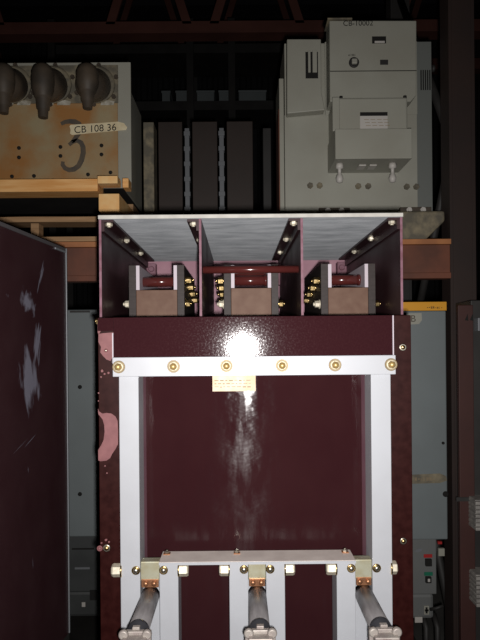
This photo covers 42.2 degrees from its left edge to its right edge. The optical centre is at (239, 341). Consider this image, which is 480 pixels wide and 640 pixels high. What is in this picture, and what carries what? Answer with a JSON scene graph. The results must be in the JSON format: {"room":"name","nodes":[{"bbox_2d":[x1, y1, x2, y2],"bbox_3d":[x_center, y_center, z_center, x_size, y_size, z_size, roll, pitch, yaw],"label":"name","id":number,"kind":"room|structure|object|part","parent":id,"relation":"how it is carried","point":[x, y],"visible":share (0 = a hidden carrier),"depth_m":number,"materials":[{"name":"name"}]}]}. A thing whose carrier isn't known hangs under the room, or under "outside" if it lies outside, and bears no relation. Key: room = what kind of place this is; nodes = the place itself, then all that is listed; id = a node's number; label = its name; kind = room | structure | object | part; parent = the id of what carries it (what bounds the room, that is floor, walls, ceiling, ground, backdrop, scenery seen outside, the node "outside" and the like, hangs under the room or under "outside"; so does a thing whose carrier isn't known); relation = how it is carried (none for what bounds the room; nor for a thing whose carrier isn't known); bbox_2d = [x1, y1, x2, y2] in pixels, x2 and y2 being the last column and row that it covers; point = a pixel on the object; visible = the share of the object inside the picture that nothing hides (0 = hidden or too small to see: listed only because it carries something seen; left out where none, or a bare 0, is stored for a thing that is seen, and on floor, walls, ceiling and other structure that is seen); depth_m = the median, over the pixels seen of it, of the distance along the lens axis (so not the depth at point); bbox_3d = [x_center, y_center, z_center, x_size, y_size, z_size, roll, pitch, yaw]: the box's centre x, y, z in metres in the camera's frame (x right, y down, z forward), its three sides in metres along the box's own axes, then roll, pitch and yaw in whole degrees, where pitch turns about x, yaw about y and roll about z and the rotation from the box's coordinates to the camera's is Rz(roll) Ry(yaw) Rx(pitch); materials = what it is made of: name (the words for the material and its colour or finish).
{"room":"electrical equipment warehouse","nodes":[
{"label":"electrical equipment warehouse","id":0,"kind":"room"},
{"bbox_2d":[0,39,479,310],"bbox_3d":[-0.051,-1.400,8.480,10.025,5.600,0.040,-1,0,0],"label":"storage rack","id":1,"kind":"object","parent":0,"point":[86,295],"depth_m":8.47,"materials":[{"name":"black metal"}]},
{"bbox_2d":[0,0,479,42],"bbox_3d":[-0.041,-2.905,4.910,9.600,0.992,0.140,-1,0,0],"label":"roof truss","id":2,"kind":"object","parent":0,"point":[185,30],"visible":0.86,"depth_m":4.90,"materials":[{"name":"red metal"}]},
{"bbox_2d":[0,6,479,21],"bbox_3d":[-0.048,-4.250,3.550,10.000,0.100,10.100,-1,0,0],"label":"ceiling","id":3,"kind":"structure","parent":0,"point":[375,12],"depth_m":7.96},
{"bbox_2d":[0,0,479,8],"bbox_3d":[-0.052,-4.180,4.930,9.600,0.120,5.460,-1,0,0],"label":"roof purlin","id":4,"kind":"structure","parent":3,"relation":"attached to","point":[4,4],"depth_m":7.60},
{"bbox_2d":[0,0,479,73],"bbox_3d":[-0.433,-3.535,7.009,11.994,1.017,0.140,-1,0,0],"label":"roof truss","id":5,"kind":"object","parent":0,"point":[434,61],"depth_m":7.00,"materials":[{"name":"red metal"}]},
{"bbox_2d":[415,539,444,639],"bbox_3d":[0.002,1.450,3.550,10.000,0.100,10.100,-1,0,0],"label":"floor","id":6,"kind":"structure","parent":0,"point":[437,598],"depth_m":3.12,"materials":[{"name":"concrete"}]},
{"bbox_2d":[0,222,69,639],"bbox_3d":[-0.787,0.589,1.178,0.664,1.636,0.850,-1,0,5],"label":"electrical cabinet","id":7,"kind":"object","parent":6,"relation":"on","point":[34,407],"visible":1,"depth_m":1.34,"materials":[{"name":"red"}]},
{"bbox_3d":[-0.443,0.245,1.547,0.033,0.954,0.006,-1,0,5],"label":"edge trim","id":8,"kind":"part","parent":7,"relation":"part of","materials":[{"name":"grey"}]},
{"bbox_2d":[68,310,100,639],"bbox_3d":[-0.750,0.640,2.756,0.542,1.532,0.624,-1,0,0],"label":"circuit breaker","id":9,"kind":"object","parent":6,"relation":"on","point":[83,377],"visible":0.22,"depth_m":2.45,"materials":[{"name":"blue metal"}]},
{"bbox_3d":[-0.745,1.256,2.773,0.542,0.060,0.550,0,0,0],"label":"truck frame","id":10,"kind":"part","parent":9,"relation":"part of","materials":[{"name":"metal"}]},
{"bbox_3d":[-0.754,0.880,2.658,0.488,0.224,0.380,0,0,0],"label":"mechanism panel","id":11,"kind":"part","parent":9,"relation":"part of","materials":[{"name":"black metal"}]},
{"bbox_2d":[47,17,370,309],"bbox_3d":[-0.239,-0.705,5.694,2.830,4.215,0.590,-1,0,0],"label":"wall","id":12,"kind":"structure","parent":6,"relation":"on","point":[190,60],"depth_m":5.49,"materials":[{"name":"metal"}]},
{"bbox_3d":[-1.623,-0.693,5.420,0.060,4.215,0.050,0,0,0],"label":"post","id":13,"kind":"part","parent":12,"relation":"part of","materials":[{"name":"metal"}]},
{"bbox_3d":[-1.625,-0.693,5.965,0.060,4.215,0.040,0,0,0],"label":"post","id":14,"kind":"part","parent":12,"relation":"part of","materials":[{"name":"metal"}]},
{"bbox_2d":[161,91,172,100],"bbox_3d":[-0.654,-2.164,5.648,0.083,0.109,0.320,-1,0,0],"label":"box","id":15,"kind":"object","parent":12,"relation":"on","point":[166,95],"visible":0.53,"depth_m":5.50,"materials":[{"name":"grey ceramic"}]},
{"bbox_2d":[175,90,186,100],"bbox_3d":[-0.517,-2.166,5.649,0.109,0.109,0.320,-1,0,0],"label":"box","id":16,"kind":"object","parent":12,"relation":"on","point":[180,95],"visible":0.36,"depth_m":5.50,"materials":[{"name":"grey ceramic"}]},
{"bbox_3d":[-0.420,-0.704,5.423,0.060,4.215,0.050,0,0,0],"label":"post","id":17,"kind":"part","parent":12,"relation":"part of","materials":[{"name":"metal"}]},
{"bbox_3d":[-0.422,-0.704,5.969,0.060,4.215,0.040,0,0,0],"label":"post","id":18,"kind":"part","parent":12,"relation":"part of","materials":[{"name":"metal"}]},
{"bbox_2d":[196,90,215,100],"bbox_3d":[-0.305,-2.167,5.649,0.162,0.109,0.320,-1,0,0],"label":"box","id":19,"kind":"object","parent":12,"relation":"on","point":[202,95],"visible":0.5,"depth_m":5.50,"materials":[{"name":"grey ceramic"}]},
{"bbox_2d":[218,90,227,100],"bbox_3d":[-0.142,-2.169,5.650,0.100,0.109,0.320,-1,0,0],"label":"box","id":20,"kind":"object","parent":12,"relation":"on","point":[223,94],"visible":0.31,"depth_m":5.50,"materials":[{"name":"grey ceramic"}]},
{"bbox_3d":[-0.058,-0.707,5.425,0.060,4.215,0.050,0,0,0],"label":"post","id":21,"kind":"part","parent":12,"relation":"part of","materials":[{"name":"metal"}]},
{"bbox_2d":[238,90,266,100],"bbox_3d":[0.110,-2.171,5.650,0.251,0.109,0.320,-1,0,0],"label":"box","id":22,"kind":"object","parent":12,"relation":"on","point":[243,95],"visible":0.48,"depth_m":5.50,"materials":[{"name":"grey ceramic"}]},
{"bbox_2d":[95,213,413,639],"bbox_3d":[0.030,0.560,1.568,0.666,1.679,1.034,-1,0,0],"label":"circuit breaker","id":23,"kind":"object","parent":6,"relation":"on","point":[255,409],"visible":1,"depth_m":1.38,"materials":[{"name":"maroon enamel"},{"name":"white enamel"},{"name":"brushed steel"}]},
{"bbox_3d":[-0.260,-0.109,1.679,0.018,0.151,0.360,0,0,0],"label":"plate","id":24,"kind":"part","parent":23,"relation":"part of","materials":[{"name":"grey metal"}]},
{"bbox_3d":[-0.181,0.872,1.314,0.039,0.739,0.006,0,0,0],"label":"plate","id":25,"kind":"part","parent":23,"relation":"part of","materials":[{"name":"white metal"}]},
{"bbox_3d":[-0.143,-0.110,1.680,0.018,0.151,0.360,0,0,0],"label":"plate","id":26,"kind":"part","parent":23,"relation":"part of","materials":[{"name":"grey metal"}]},
{"bbox_3d":[-0.031,-0.111,1.680,0.018,0.151,0.360,0,0,0],"label":"plate","id":27,"kind":"part","parent":23,"relation":"part of","materials":[{"name":"grey metal"}]},
{"bbox_3d":[0.022,-0.275,1.718,0.666,0.008,0.724,0,0,0],"label":"plate","id":28,"kind":"part","parent":23,"relation":"part of","materials":[{"name":"metal"}]},
{"bbox_3d":[0.025,-0.165,1.420,0.219,0.017,0.017,0,0,0],"label":"cross rod","id":29,"kind":"part","parent":23,"relation":"part of","materials":[{"name":"red"}]},
{"bbox_3d":[0.035,0.604,1.382,0.586,1.272,0.012,0,0,0],"label":"recessed panel","id":30,"kind":"part","parent":23,"relation":"part of","materials":[{"name":"red metal"}]},
{"bbox_3d":[0.038,0.870,1.315,0.036,0.739,0.006,0,0,0],"label":"plate","id":31,"kind":"part","parent":23,"relation":"part of","materials":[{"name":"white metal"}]},
{"bbox_3d":[0.035,0.451,1.306,0.403,0.004,0.067,0,0,0],"label":"cross plate","id":32,"kind":"part","parent":23,"relation":"part of","materials":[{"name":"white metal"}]},
{"bbox_3d":[0.084,-0.112,1.680,0.018,0.151,0.360,0,0,0],"label":"plate","id":33,"kind":"part","parent":23,"relation":"part of","materials":[{"name":"grey metal"}]},
{"bbox_3d":[0.204,-0.113,1.681,0.018,0.151,0.360,0,0,0],"label":"plate","id":34,"kind":"part","parent":23,"relation":"part of","materials":[{"name":"grey metal"}]},
{"bbox_3d":[0.257,0.868,1.316,0.034,0.739,0.006,0,0,0],"label":"plate","id":35,"kind":"part","parent":23,"relation":"part of","materials":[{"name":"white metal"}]},
{"bbox_3d":[0.318,-0.114,1.681,0.018,0.151,0.360,0,0,0],"label":"plate","id":36,"kind":"part","parent":23,"relation":"part of","materials":[{"name":"grey metal"}]},
{"bbox_2d":[51,0,476,639],"bbox_3d":[-0.274,-0.698,2.563,2.159,4.200,0.892,-1,0,0],"label":"rack","id":37,"kind":"object","parent":6,"relation":"on","point":[451,259],"visible":0.34,"depth_m":2.13,"materials":[{"name":"orange metal"}]},
{"bbox_2d":[0,216,98,241],"bbox_3d":[-0.923,-0.382,2.577,1.096,0.086,0.940,-1,0,0],"label":"pallet","id":38,"kind":"object","parent":37,"relation":"on","point":[36,224],"visible":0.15,"depth_m":2.11,"materials":[{"name":"brown wood"}]},
{"bbox_2d":[0,176,140,214],"bbox_3d":[-0.771,-0.492,2.370,0.782,0.126,0.636,-1,0,0],"label":"timber skid","id":39,"kind":"object","parent":38,"relation":"on","point":[109,204],"visible":0.8,"depth_m":2.09,"materials":[{"name":"brown wood"}]},
{"bbox_2d":[0,62,141,213],"bbox_3d":[-0.752,-0.771,2.341,0.725,0.449,0.632,-1,0,0],"label":"circuit breaker","id":40,"kind":"object","parent":39,"relation":"on","point":[58,120],"visible":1,"depth_m":2.21,"materials":[{"name":"beige metal"}]},
{"bbox_3d":[-0.750,-0.916,2.215,0.631,0.135,0.005,0,0,0],"label":"bushing plate","id":41,"kind":"part","parent":40,"relation":"part of","materials":[{"name":"paint"}]},
{"bbox_2d":[262,128,271,213],"bbox_3d":[0.121,-0.647,2.800,0.035,0.599,0.100,-1,0,0],"label":"channel","id":42,"kind":"object","parent":37,"relation":"on","point":[266,133],"visible":0.56,"depth_m":2.75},
{"bbox_2d":[276,18,443,238],"bbox_3d":[0.434,-0.745,2.311,0.582,0.790,0.420,-1,0,0],"label":"circuit breaker","id":43,"kind":"object","parent":37,"relation":"on","point":[354,107],"visible":0.94,"depth_m":2.24,"materials":[{"name":"grey metal"}]},
{"bbox_3d":[0.407,-0.782,2.285,0.488,0.639,0.008,0,0,0],"label":"plate","id":44,"kind":"part","parent":43,"relation":"part of","materials":[{"name":"grey metal"}]},
{"bbox_3d":[0.676,-0.784,2.287,0.057,0.638,0.007,0,0,0],"label":"plate","id":45,"kind":"part","parent":43,"relation":"part of","materials":[{"name":"grey metal"}]},
{"bbox_3d":[-0.153,-0.355,2.568,0.406,0.020,0.873,0,0,0],"label":"plank deck","id":46,"kind":"object","parent":37,"relation":"on","visible":0},
{"bbox_2d":[143,122,156,214],"bbox_3d":[-0.366,-0.614,2.549,0.042,0.541,0.100,-1,0,0],"label":"board","id":47,"kind":"object","parent":46,"relation":"on","point":[149,130],"visible":0.56,"depth_m":2.50,"materials":[{"name":"paint"}]},
{"bbox_2d":[158,122,182,214],"bbox_3d":[-0.303,-0.663,2.734,0.105,0.599,0.030,-1,0,0],"label":"board","id":48,"kind":"object","parent":46,"relation":"on","point":[170,134],"visible":0.56,"depth_m":2.72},
{"bbox_2d":[184,128,190,214],"bbox_3d":[-0.243,-0.677,2.893,0.028,0.625,0.040,-1,0,0],"label":"post","id":49,"kind":"object","parent":46,"relation":"on","point":[187,135],"visible":0.64,"depth_m":2.88,"materials":[{"name":"grey metal"}]},
{"bbox_2d":[192,122,217,213],"bbox_3d":[-0.152,-0.665,2.735,0.109,0.599,0.030,-1,0,0],"label":"board","id":50,"kind":"object","parent":46,"relation":"on","point":[204,134],"visible":0.56,"depth_m":2.72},
{"bbox_2d":[218,128,224,213],"bbox_3d":[-0.084,-0.679,2.894,0.028,0.625,0.040,-1,0,0],"label":"post","id":51,"kind":"object","parent":46,"relation":"on","point":[221,133],"visible":0.66,"depth_m":2.88,"materials":[{"name":"grey metal"}]},
{"bbox_2d":[227,121,252,213],"bbox_3d":[0.001,-0.666,2.735,0.114,0.599,0.030,-1,0,0],"label":"board","id":52,"kind":"object","parent":46,"relation":"on","point":[239,133],"visible":0.56,"depth_m":2.72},
{"bbox_2d":[403,302,448,639],"bbox_3d":[0.553,0.629,2.450,0.330,1.532,0.624,-1,0,0],"label":"circuit breaker","id":53,"kind":"object","parent":6,"relation":"on","point":[430,494],"visible":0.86,"depth_m":2.14,"materials":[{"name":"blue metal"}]},
{"bbox_3d":[0.546,0.780,2.352,0.273,0.196,0.380,0,0,0],"label":"mechanism panel","id":54,"kind":"part","parent":53,"relation":"part of","materials":[{"name":"grey metal"}]},
{"bbox_3d":[0.660,1.094,2.220,0.020,0.241,0.056,0,0,0],"label":"leg","id":55,"kind":"part","parent":53,"relation":"part of","materials":[{"name":"metal"}]},
{"bbox_3d":[0.656,0.943,2.189,0.018,0.031,0.006,-1,0,0],"label":"keyhole plate","id":56,"kind":"part","parent":53,"relation":"part of","materials":[{"name":"silver metal"}]},
{"bbox_3d":[0.653,0.743,2.160,0.030,0.012,0.004,-1,0,0],"label":"red plate","id":57,"kind":"part","parent":53,"relation":"part of","materials":[{"name":"red plastic"}]},
{"bbox_3d":[0.654,0.805,2.160,0.030,0.012,0.004,0,0,0],"label":"green plate","id":58,"kind":"part","parent":53,"relation":"part of","materials":[{"name":"teal plastic"}]},
{"bbox_3d":[0.700,1.093,2.220,0.020,0.241,0.056,0,0,0],"label":"leg","id":59,"kind":"part","parent":53,"relation":"part of","materials":[{"name":"metal"}]},
{"bbox_3d":[0.688,0.930,2.175,0.050,0.031,0.020,0,0,24],"label":"handle","id":60,"kind":"part","parent":53,"relation":"part of","materials":[{"name":"metal"}]},
{"bbox_2d":[456,300,479,639],"bbox_3d":[0.959,0.629,2.007,0.559,1.526,0.228,-1,0,0],"label":"circuit breaker","id":61,"kind":"object","parent":6,"relation":"on","point":[467,312],"visible":1,"depth_m":1.95,"materials":[{"name":"dark maroon enamel"},{"name":"grey plastic"},{"name":"dark steel"}]}
]}

